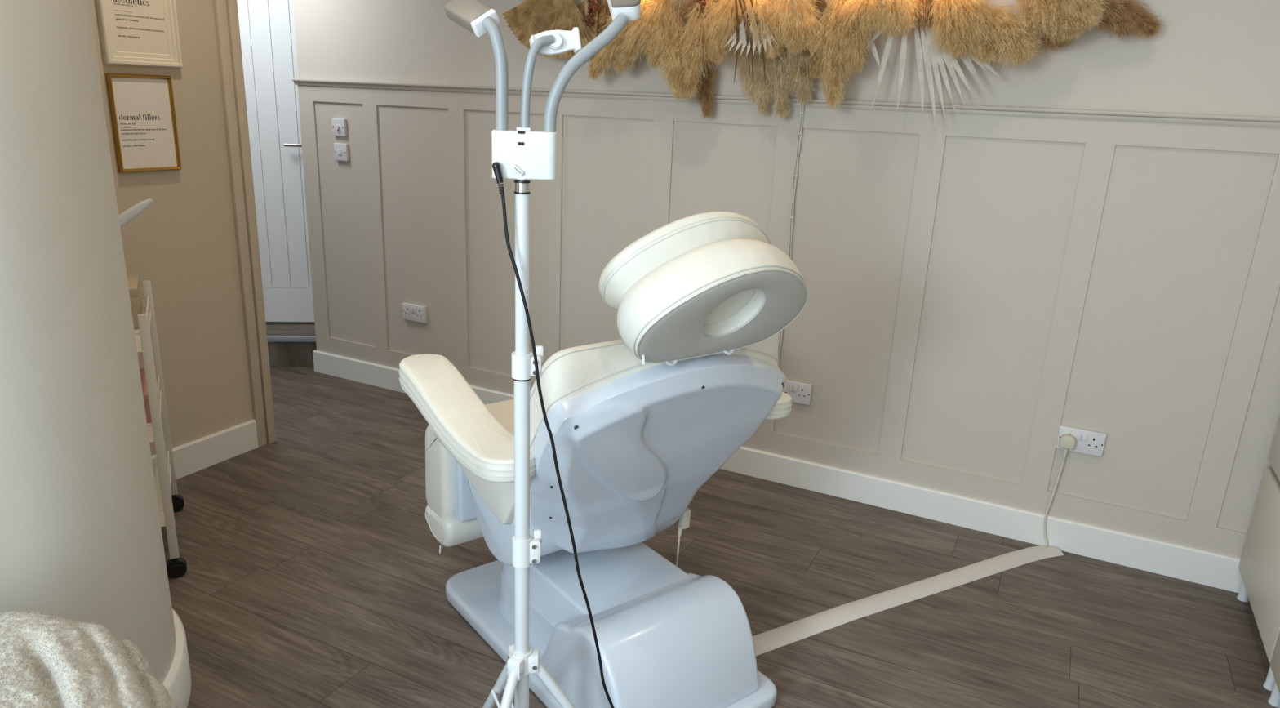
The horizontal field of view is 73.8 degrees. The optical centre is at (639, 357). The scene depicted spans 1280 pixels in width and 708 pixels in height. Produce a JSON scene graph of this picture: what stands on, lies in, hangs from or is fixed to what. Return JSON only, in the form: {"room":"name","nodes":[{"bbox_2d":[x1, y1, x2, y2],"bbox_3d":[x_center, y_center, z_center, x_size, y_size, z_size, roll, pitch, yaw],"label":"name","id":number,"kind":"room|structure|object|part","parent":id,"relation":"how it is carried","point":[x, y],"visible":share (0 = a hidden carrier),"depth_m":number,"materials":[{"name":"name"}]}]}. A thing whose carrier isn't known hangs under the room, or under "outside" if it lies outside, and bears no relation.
{"room":"beauty treatment room","nodes":[
{"label":"beauty treatment room","id":0,"kind":"room"},
{"bbox_2d":[0,0,176,684],"bbox_3d":[-1.677,-0.078,0.883,1.097,2.500,3.136,3,17,3],"label":"wall column","id":1,"kind":"structure","parent":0,"point":[81,535],"depth_m":1.64,"materials":[{"name":"paint"}]},
{"bbox_2d":[162,608,191,707],"bbox_3d":[-1.668,1.056,1.240,1.056,0.125,3.166,3,17,1],"label":"baseboard","id":2,"kind":"structure","parent":1,"relation":"attached to","point":[177,682],"depth_m":2.12,"materials":[{"name":"white"}]},
{"bbox_2d":[0,610,177,707],"bbox_3d":[-0.990,0.800,1.266,0.682,0.658,0.813,11,19,25],"label":"throw","id":3,"kind":"object","parent":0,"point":[46,660],"visible":1,"depth_m":1.33,"materials":[{"name":"white fabric"}]},
{"bbox_2d":[89,0,253,455],"bbox_3d":[-1.912,-0.687,2.855,0.120,2.500,1.285,11,19,25],"label":"wall","id":4,"kind":"structure","parent":0,"point":[184,242],"depth_m":3.24,"materials":[{"name":"paint"}]},
{"bbox_2d":[95,0,182,67],"bbox_3d":[-1.711,-1.204,2.903,0.024,0.402,0.274,11,19,25],"label":"picture frame","id":5,"kind":"object","parent":4,"relation":"attached to","point":[140,33],"visible":1,"depth_m":2.93,"materials":[{"name":"beige wood"}]},
{"bbox_2d":[110,0,168,54],"bbox_3d":[-1.717,-1.206,2.905,0.009,0.318,0.190,11,19,25],"label":"print","id":6,"kind":"object","parent":5,"relation":"attached to","point":[137,27],"depth_m":2.92,"materials":[{"name":"beige paper"}]},
{"bbox_2d":[105,73,182,173],"bbox_3d":[-1.740,-0.822,2.997,0.021,0.327,0.227,11,19,25],"label":"picture frame","id":7,"kind":"object","parent":4,"relation":"attached to","point":[142,107],"visible":1,"depth_m":2.99,"materials":[{"name":"gold metal"}]},
{"bbox_2d":[151,418,258,479],"bbox_3d":[-1.885,0.451,3.200,0.017,0.125,1.052,11,19,25],"label":"baseboard","id":8,"kind":"structure","parent":4,"relation":"attached to","point":[193,456],"depth_m":3.47,"materials":[{"name":"white wood"}]},
{"bbox_2d":[212,0,266,446],"bbox_3d":[-1.594,-0.672,3.367,0.025,2.200,0.042,11,19,25],"label":"trim","id":9,"kind":"structure","parent":4,"relation":"attached to","point":[219,6],"depth_m":3.38,"materials":[{"name":"beige"}]},
{"bbox_2d":[226,0,276,443],"bbox_3d":[-1.626,-0.693,3.432,0.156,2.200,0.038,11,19,25],"label":"trim","id":10,"kind":"structure","parent":4,"relation":"attached to","point":[231,5],"depth_m":3.42,"materials":[{"name":"beige"}]},
{"bbox_2d":[266,321,315,323],"bbox_3d":[-2.320,-1.248,4.646,2.000,2.500,0.060,0,17,-8],"label":"wall","id":11,"kind":"structure","parent":0,"point":[266,322],"depth_m":4.97,"materials":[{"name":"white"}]},
{"bbox_2d":[236,0,314,321],"bbox_3d":[-2.222,-1.117,4.595,0.920,1.913,0.098,0,17,-8],"label":"door","id":12,"kind":"structure","parent":11,"relation":"in","point":[266,27],"depth_m":4.65,"materials":[{"name":"white wood"}]},
{"bbox_3d":[-1.844,-1.149,4.616,0.145,0.050,0.059,0,17,-8],"label":"handle","id":13,"kind":"part","parent":12,"relation":"part of","materials":[{"name":"silver metal"}]},
{"bbox_2d":[160,366,1278,707],"bbox_3d":[-1.204,0.801,2.498,6.400,0.080,6.400,11,19,25],"label":"floor","id":14,"kind":"structure","parent":0,"point":[316,575],"depth_m":2.69,"materials":[{"name":"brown wood"}]},
{"bbox_2d":[133,280,186,577],"bbox_3d":[-1.646,0.227,2.725,0.260,0.850,0.514,-7,19,-27],"label":"trolley","id":15,"kind":"object","parent":14,"relation":"on","point":[169,501],"visible":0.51,"depth_m":2.65,"materials":[{"name":"beige"}]},
{"bbox_2d":[127,275,142,328],"bbox_3d":[-1.699,-0.172,2.717,0.184,0.131,0.212,-7,19,-27],"label":"storage box","id":16,"kind":"object","parent":15,"relation":"on","point":[133,281],"visible":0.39,"depth_m":2.67,"materials":[{"name":"beige"}]},
{"bbox_3d":[-1.696,-0.222,2.702,0.184,0.028,0.211,-7,19,-27],"label":"box lid","id":17,"kind":"part","parent":16,"relation":"part of","materials":[{"name":"beige"}]},
{"bbox_2d":[118,198,153,228],"bbox_3d":[-1.587,-0.327,2.544,0.263,0.289,0.033,-5,18,-23],"label":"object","id":18,"kind":"object","parent":15,"relation":"on","point":[131,213],"visible":0.36,"depth_m":2.54,"materials":[{"name":"white plastic"}]},
{"bbox_2d":[133,296,151,352],"bbox_3d":[-1.632,-0.101,2.625,0.207,0.062,0.490,-7,19,-27],"label":"tray","id":19,"kind":"object","parent":15,"relation":"on","point":[143,337],"depth_m":2.47,"materials":[{"name":"beige plastic"}]},
{"bbox_2d":[139,368,151,423],"bbox_3d":[-1.682,0.133,2.731,0.204,0.101,0.294,-7,19,-27],"label":"storage box","id":20,"kind":"object","parent":15,"relation":"on","point":[142,371],"visible":0.08,"depth_m":2.66,"materials":[{"name":"brown"}]},
{"bbox_3d":[-1.681,0.095,2.719,0.204,0.022,0.294,-7,19,-27],"label":"box lid","id":21,"kind":"part","parent":20,"relation":"part of","materials":[{"name":"brown"}]},
{"bbox_2d":[146,375,161,442],"bbox_3d":[-1.643,0.167,2.707,0.207,0.062,0.490,-7,19,-27],"label":"tray","id":22,"kind":"object","parent":15,"relation":"on","point":[154,428],"depth_m":2.55,"materials":[{"name":"beige plastic"}]},
{"bbox_3d":[-1.444,0.253,2.559,0.026,0.788,0.008,-7,19,-27],"label":"post","id":23,"kind":"part","parent":15,"relation":"part of","materials":[{"name":"beige"}]},
{"bbox_3d":[-1.669,0.121,2.964,0.026,0.788,0.008,-7,19,-27],"label":"post","id":24,"kind":"part","parent":15,"relation":"part of","materials":[{"name":"beige"}]},
{"bbox_2d":[151,450,171,526],"bbox_3d":[-1.655,0.435,2.788,0.207,0.062,0.490,-7,19,-27],"label":"tray","id":25,"kind":"object","parent":15,"relation":"on","point":[165,508],"depth_m":2.79,"materials":[{"name":"beige"}]},
{"bbox_2d":[267,342,316,366],"bbox_3d":[-2.299,-0.102,4.924,1.320,0.149,0.570,0,17,-8],"label":"step","id":26,"kind":"structure","parent":14,"relation":"on","point":[280,353],"depth_m":4.70,"materials":[{"name":"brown wood"}]},
{"bbox_2d":[266,323,315,335],"bbox_3d":[-2.278,-0.144,4.768,1.320,0.023,0.288,0,17,-8],"label":"floor","id":27,"kind":"structure","parent":26,"relation":"on","point":[273,329],"depth_m":4.82,"materials":[{"name":"grey wood"}]},
{"bbox_2d":[266,335,315,342],"bbox_3d":[-2.258,-0.102,4.622,1.320,0.032,0.018,0,17,-8],"label":"trim","id":28,"kind":"structure","parent":26,"relation":"attached to","point":[270,338],"depth_m":4.66,"materials":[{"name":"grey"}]},
{"bbox_2d":[444,0,640,707],"bbox_3d":[-0.035,0.180,1.639,0.660,1.703,0.545,0,17,-8],"label":"lamp","id":29,"kind":"object","parent":14,"relation":"on","point":[522,153],"visible":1,"depth_m":1.50,"materials":[{"name":"white metal"}]},
{"bbox_3d":[-0.331,0.768,1.945,0.022,0.362,0.246,-8,20,-32],"label":"leg","id":30,"kind":"part","parent":29,"relation":"part of","materials":[{"name":"white metal"}]},
{"bbox_3d":[-0.307,0.842,1.706,0.022,0.362,0.246,9,18,20],"label":"leg","id":31,"kind":"part","parent":29,"relation":"part of","materials":[{"name":"white metal"}]},
{"bbox_3d":[-0.205,-0.318,1.470,0.014,0.021,0.001,0,17,-8],"label":"button plate","id":32,"kind":"part","parent":29,"relation":"part of","materials":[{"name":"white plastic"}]},
{"bbox_2d":[516,126,530,131],"bbox_3d":[-0.201,-0.398,1.470,0.024,0.014,0.018,0,17,-8],"label":"socket","id":33,"kind":"object","parent":29,"relation":"attached to","point":[522,128],"depth_m":1.46,"materials":[{"name":"white plastic"}]},
{"bbox_3d":[-0.206,0.360,1.712,0.018,0.032,0.012,0,17,-8],"label":"clamp lever","id":34,"kind":"part","parent":29,"relation":"part of","materials":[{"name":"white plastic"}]},
{"bbox_3d":[-0.190,-0.007,1.600,0.018,0.032,0.012,0,17,-8],"label":"clamp lever","id":35,"kind":"part","parent":29,"relation":"part of","materials":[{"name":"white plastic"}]},
{"bbox_3d":[-0.113,0.809,1.841,0.246,0.362,0.022,1,17,-3],"label":"leg","id":36,"kind":"part","parent":29,"relation":"part of","materials":[{"name":"white metal"}]},
{"bbox_3d":[0.039,0.379,1.608,0.621,1.346,0.094,8,18,17],"label":"power cord","id":37,"kind":"part","parent":29,"relation":"part of","materials":[{"name":"black rubber"}]},
{"bbox_3d":[-0.029,-0.636,1.487,0.056,0.057,0.092,0,17,-8],"label":"lamp lid","id":38,"kind":"part","parent":29,"relation":"part of","materials":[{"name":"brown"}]},
{"bbox_2d":[399,211,808,707],"bbox_3d":[-0.088,0.199,2.299,0.927,1.277,1.085,-10,21,-36],"label":"chair","id":39,"kind":"object","parent":14,"relation":"on","point":[639,421],"visible":0.96,"depth_m":2.04,"materials":[{"name":"white plastic"}]},
{"bbox_2d":[425,424,453,517],"bbox_3d":[-0.393,0.293,2.703,0.566,0.315,0.154,-10,21,-36],"label":"cushion","id":40,"kind":"object","parent":39,"relation":"on","point":[439,462],"depth_m":2.52,"materials":[{"name":"white leather"}]},
{"bbox_2d":[425,504,483,546],"bbox_3d":[-0.392,0.472,2.744,0.576,0.105,0.177,-10,21,-36],"label":"footrest","id":41,"kind":"object","parent":39,"relation":"on","point":[449,529],"depth_m":2.54,"materials":[{"name":"white leather"}]},
{"bbox_3d":[-0.426,0.139,2.070,0.132,0.160,0.568,-10,21,-36],"label":"armrest","id":42,"kind":"part","parent":39,"relation":"part of","materials":[{"name":"white leather"}]},
{"bbox_2d":[433,398,514,455],"bbox_3d":[-0.221,0.252,2.462,0.570,0.130,0.556,-10,21,-36],"label":"armrest","id":43,"kind":"object","parent":39,"relation":"on","point":[504,411],"depth_m":2.49,"materials":[{"name":"white leather"}]},
{"bbox_3d":[-0.128,0.795,2.437,0.520,0.050,0.985,-10,21,-36],"label":"plate","id":44,"kind":"part","parent":39,"relation":"part of","materials":[{"name":"white plastic"}]},
{"bbox_3d":[0.007,0.004,1.756,0.007,0.024,0.013,-4,18,-19],"label":"zip pull","id":45,"kind":"part","parent":39,"relation":"part of","materials":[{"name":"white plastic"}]},
{"bbox_2d":[513,332,778,451],"bbox_3d":[0.009,0.135,2.124,0.703,0.471,0.375,-10,21,-36],"label":"cushion","id":46,"kind":"object","parent":39,"relation":"on","point":[584,388],"depth_m":1.86,"materials":[{"name":"white leather"}]},
{"bbox_3d":[0.018,0.726,2.190,0.440,0.252,0.405,-10,21,-36],"label":"motor","id":47,"kind":"part","parent":39,"relation":"part of","materials":[{"name":"white plastic"}]},
{"bbox_2d":[598,211,769,309],"bbox_3d":[0.123,-0.214,1.886,0.465,0.231,0.187,-10,21,-36],"label":"cushion","id":48,"kind":"object","parent":39,"relation":"on","point":[625,282],"depth_m":1.75,"materials":[{"name":"white leather"}]},
{"bbox_2d":[617,239,801,354],"bbox_3d":[0.175,-0.126,1.838,0.487,0.269,0.231,-10,21,-36],"label":"cushion","id":49,"kind":"object","parent":39,"relation":"on","point":[675,296],"depth_m":1.74,"materials":[{"name":"white leather"}]},
{"bbox_3d":[0.198,-0.091,1.815,0.465,0.218,0.153,-10,21,-36],"label":"underside panel","id":50,"kind":"part","parent":39,"relation":"part of","materials":[{"name":"white leather"}]},
{"bbox_3d":[0.222,0.033,2.511,0.132,0.160,0.568,-10,21,-36],"label":"armrest","id":51,"kind":"part","parent":39,"relation":"part of","materials":[{"name":"white leather"}]},
{"bbox_2d":[752,544,1063,655],"bbox_3d":[0.888,0.761,2.765,1.404,0.012,0.096,-7,19,-28],"label":"cover","id":52,"kind":"object","parent":14,"relation":"on","point":[785,634],"visible":0.79,"depth_m":2.72,"materials":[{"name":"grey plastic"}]},
{"bbox_2d":[1236,417,1279,690],"bbox_3d":[2.051,0.402,2.377,0.400,1.020,0.582,11,19,25],"label":"base cabinet","id":53,"kind":"object","parent":14,"relation":"on","point":[1259,566],"visible":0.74,"depth_m":2.57,"materials":[{"name":"beige wood"}]},
{"bbox_3d":[1.995,0.754,2.803,0.034,0.094,0.034,11,19,25],"label":"leg","id":54,"kind":"part","parent":53,"relation":"part of","materials":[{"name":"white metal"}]},
{"bbox_3d":[1.871,0.594,2.526,0.018,0.365,0.579,11,19,25],"label":"door","id":55,"kind":"part","parent":53,"relation":"part of","materials":[{"name":"beige wood"}]},
{"bbox_3d":[1.763,0.877,2.365,0.034,0.094,0.034,11,19,25],"label":"leg","id":56,"kind":"part","parent":53,"relation":"part of","materials":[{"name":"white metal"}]},
{"bbox_3d":[1.891,0.139,2.388,0.018,0.538,0.579,11,19,25],"label":"drawer","id":57,"kind":"part","parent":53,"relation":"part of","materials":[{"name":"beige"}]},
{"bbox_2d":[1267,631,1279,707],"bbox_3d":[1.780,0.545,1.867,0.400,1.020,0.600,11,19,25],"label":"base cabinet","id":58,"kind":"object","parent":14,"relation":"on","point":[1274,699],"visible":1,"depth_m":2.29,"materials":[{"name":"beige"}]},
{"bbox_3d":[1.728,0.895,2.301,0.034,0.094,0.034,11,19,25],"label":"leg","id":59,"kind":"part","parent":58,"relation":"part of","materials":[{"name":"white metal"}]},
{"bbox_3d":[1.601,0.737,2.017,0.018,0.365,0.597,11,19,25],"label":"door","id":60,"kind":"part","parent":58,"relation":"part of","materials":[{"name":"beige wood"}]},
{"bbox_2d":[293,0,1279,117],"bbox_3d":[0.426,-0.739,3.356,4.745,2.500,0.110,11,19,25],"label":"wall","id":61,"kind":"structure","parent":0,"point":[1211,57],"depth_m":2.87,"materials":[{"name":"paint"}]},
{"bbox_2d":[331,118,347,136],"bbox_3d":[-1.477,-1.127,4.175,0.085,0.084,0.030,11,19,25],"label":"dimmer switch","id":62,"kind":"object","parent":61,"relation":"attached to","point":[339,125],"visible":1,"depth_m":4.17,"materials":[{"name":"grey plastic"}]},
{"bbox_3d":[-1.482,-1.125,4.167,0.028,0.028,0.012,11,19,25],"label":"dial knob","id":63,"kind":"part","parent":62,"relation":"part of","materials":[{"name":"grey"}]},
{"bbox_2d":[333,142,349,161],"bbox_3d":[-1.477,-1.014,4.211,0.085,0.084,0.022,11,19,25],"label":"light switch","id":64,"kind":"object","parent":61,"relation":"attached to","point":[341,153],"visible":1,"depth_m":4.20,"materials":[{"name":"grey plastic"}]},
{"bbox_2d":[402,302,427,323],"bbox_3d":[-1.124,-0.221,4.246,0.147,0.084,0.022,11,19,25],"label":"double socket","id":65,"kind":"object","parent":61,"relation":"attached to","point":[411,312],"visible":1,"depth_m":4.24,"materials":[{"name":"grey plastic"}]},
{"bbox_2d":[312,350,1242,592],"bbox_3d":[0.338,0.416,3.641,4.757,0.118,0.016,11,19,25],"label":"baseboard","id":66,"kind":"structure","parent":61,"relation":"attached to","point":[1202,566],"depth_m":3.21,"materials":[{"name":"white wood"}]},
{"bbox_2d":[292,78,1279,127],"bbox_3d":[0.398,-0.971,3.221,4.757,0.028,0.030,11,19,25],"label":"trim","id":67,"kind":"structure","parent":61,"relation":"attached to","point":[1268,122],"depth_m":2.97,"materials":[{"name":"paint"}]},
{"bbox_2d":[297,84,1279,558],"bbox_3d":[0.379,-0.248,3.450,4.745,1.503,0.014,11,19,25],"label":"wall paneling","id":68,"kind":"structure","parent":61,"relation":"attached to","point":[980,286],"depth_m":3.12,"materials":[{"name":"paint"}]},
{"bbox_2d":[782,379,812,404],"bbox_3d":[0.615,0.138,3.423,0.148,0.086,0.022,11,19,25],"label":"double socket","id":69,"kind":"object","parent":68,"relation":"attached to","point":[800,392],"visible":0.8,"depth_m":3.40,"materials":[{"name":"white plastic"}]},
{"bbox_2d":[502,0,1164,130],"bbox_3d":[0.485,-1.285,2.911,2.344,0.954,0.295,11,19,25],"label":"dried flower arrangement","id":70,"kind":"object","parent":61,"relation":"attached to","point":[823,41],"visible":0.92,"depth_m":2.89,"materials":[{"name":"plant"}]},
{"bbox_2d":[777,100,804,358],"bbox_3d":[0.576,-0.554,3.232,0.023,1.170,0.034,11,19,25],"label":"hanging cord","id":71,"kind":"object","parent":70,"relation":"hanging from","point":[802,113],"visible":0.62,"depth_m":3.22,"materials":[{"name":"beige plastic"}]},
{"bbox_3d":[0.784,-1.041,2.877,0.006,0.131,0.084,-14,23,-43],"label":"palm blade","id":72,"kind":"part","parent":70,"relation":"part of","materials":[{"name":"white plant"}]},
{"bbox_3d":[0.801,-1.091,2.853,0.074,0.109,0.006,4,17,5],"label":"palm blade","id":73,"kind":"part","parent":70,"relation":"part of","materials":[{"name":"white plant"}]},
{"bbox_3d":[0.822,-0.992,2.870,0.052,0.304,0.009,2,17,-1],"label":"palm blade","id":74,"kind":"part","parent":70,"relation":"part of","materials":[{"name":"white plant"}]},
{"bbox_3d":[0.876,-0.972,2.849,0.015,0.323,0.033,-1,17,-12],"label":"palm blade","id":75,"kind":"part","parent":70,"relation":"part of","materials":[{"name":"white plant"}]},
{"bbox_3d":[0.925,-0.956,2.826,0.007,0.318,0.081,-13,23,-42],"label":"palm blade","id":76,"kind":"part","parent":70,"relation":"part of","materials":[{"name":"white plant"}]},
{"bbox_3d":[0.951,-0.935,2.817,0.110,0.351,0.006,16,22,38],"label":"palm blade","id":77,"kind":"part","parent":70,"relation":"part of","materials":[{"name":"white plant"}]},
{"bbox_3d":[0.969,-0.946,2.804,0.122,0.322,0.005,16,21,37],"label":"palm blade","id":78,"kind":"part","parent":70,"relation":"part of","materials":[{"name":"white plant"}]},
{"bbox_3d":[0.985,-0.958,2.792,0.138,0.291,0.005,15,21,35],"label":"palm blade","id":79,"kind":"part","parent":70,"relation":"part of","materials":[{"name":"white plant"}]},
{"bbox_3d":[1.001,-0.959,2.783,0.157,0.264,0.005,14,21,34],"label":"palm blade","id":80,"kind":"part","parent":70,"relation":"part of","materials":[{"name":"white plant"}]},
{"bbox_3d":[1.024,-0.963,2.769,0.177,0.247,0.005,14,20,33],"label":"palm blade","id":81,"kind":"part","parent":70,"relation":"part of","materials":[{"name":"white plant"}]},
{"bbox_3d":[1.046,-0.974,2.755,0.143,0.196,0.005,15,21,35],"label":"palm blade","id":82,"kind":"part","parent":70,"relation":"part of","materials":[{"name":"white plant"}]},
{"bbox_3d":[1.043,-0.971,2.757,0.184,0.224,0.004,14,20,33],"label":"palm blade","id":83,"kind":"part","parent":70,"relation":"part of","materials":[{"name":"white plant"}]},
{"bbox_3d":[1.055,-0.993,2.744,0.161,0.153,0.004,14,20,34],"label":"palm blade","id":84,"kind":"part","parent":70,"relation":"part of","materials":[{"name":"white plant"}]},
{"bbox_3d":[1.083,-0.974,2.735,0.190,0.163,0.004,14,20,32],"label":"palm blade","id":85,"kind":"part","parent":70,"relation":"part of","materials":[{"name":"white plant"}]},
{"bbox_2d":[1055,424,1106,457],"bbox_3d":[1.540,0.292,2.975,0.147,0.085,0.022,11,19,25],"label":"double socket","id":86,"kind":"object","parent":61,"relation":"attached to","point":[1088,442],"visible":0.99,"depth_m":2.96,"materials":[{"name":"grey plastic"}]},
{"bbox_2d":[1043,433,1075,546],"bbox_3d":[1.484,0.477,3.028,0.052,0.429,0.044,11,19,25],"label":"plug","id":87,"kind":"object","parent":86,"relation":"attached to","point":[1067,442],"visible":1,"depth_m":2.98,"materials":[{"name":"beige plastic"}]}
]}

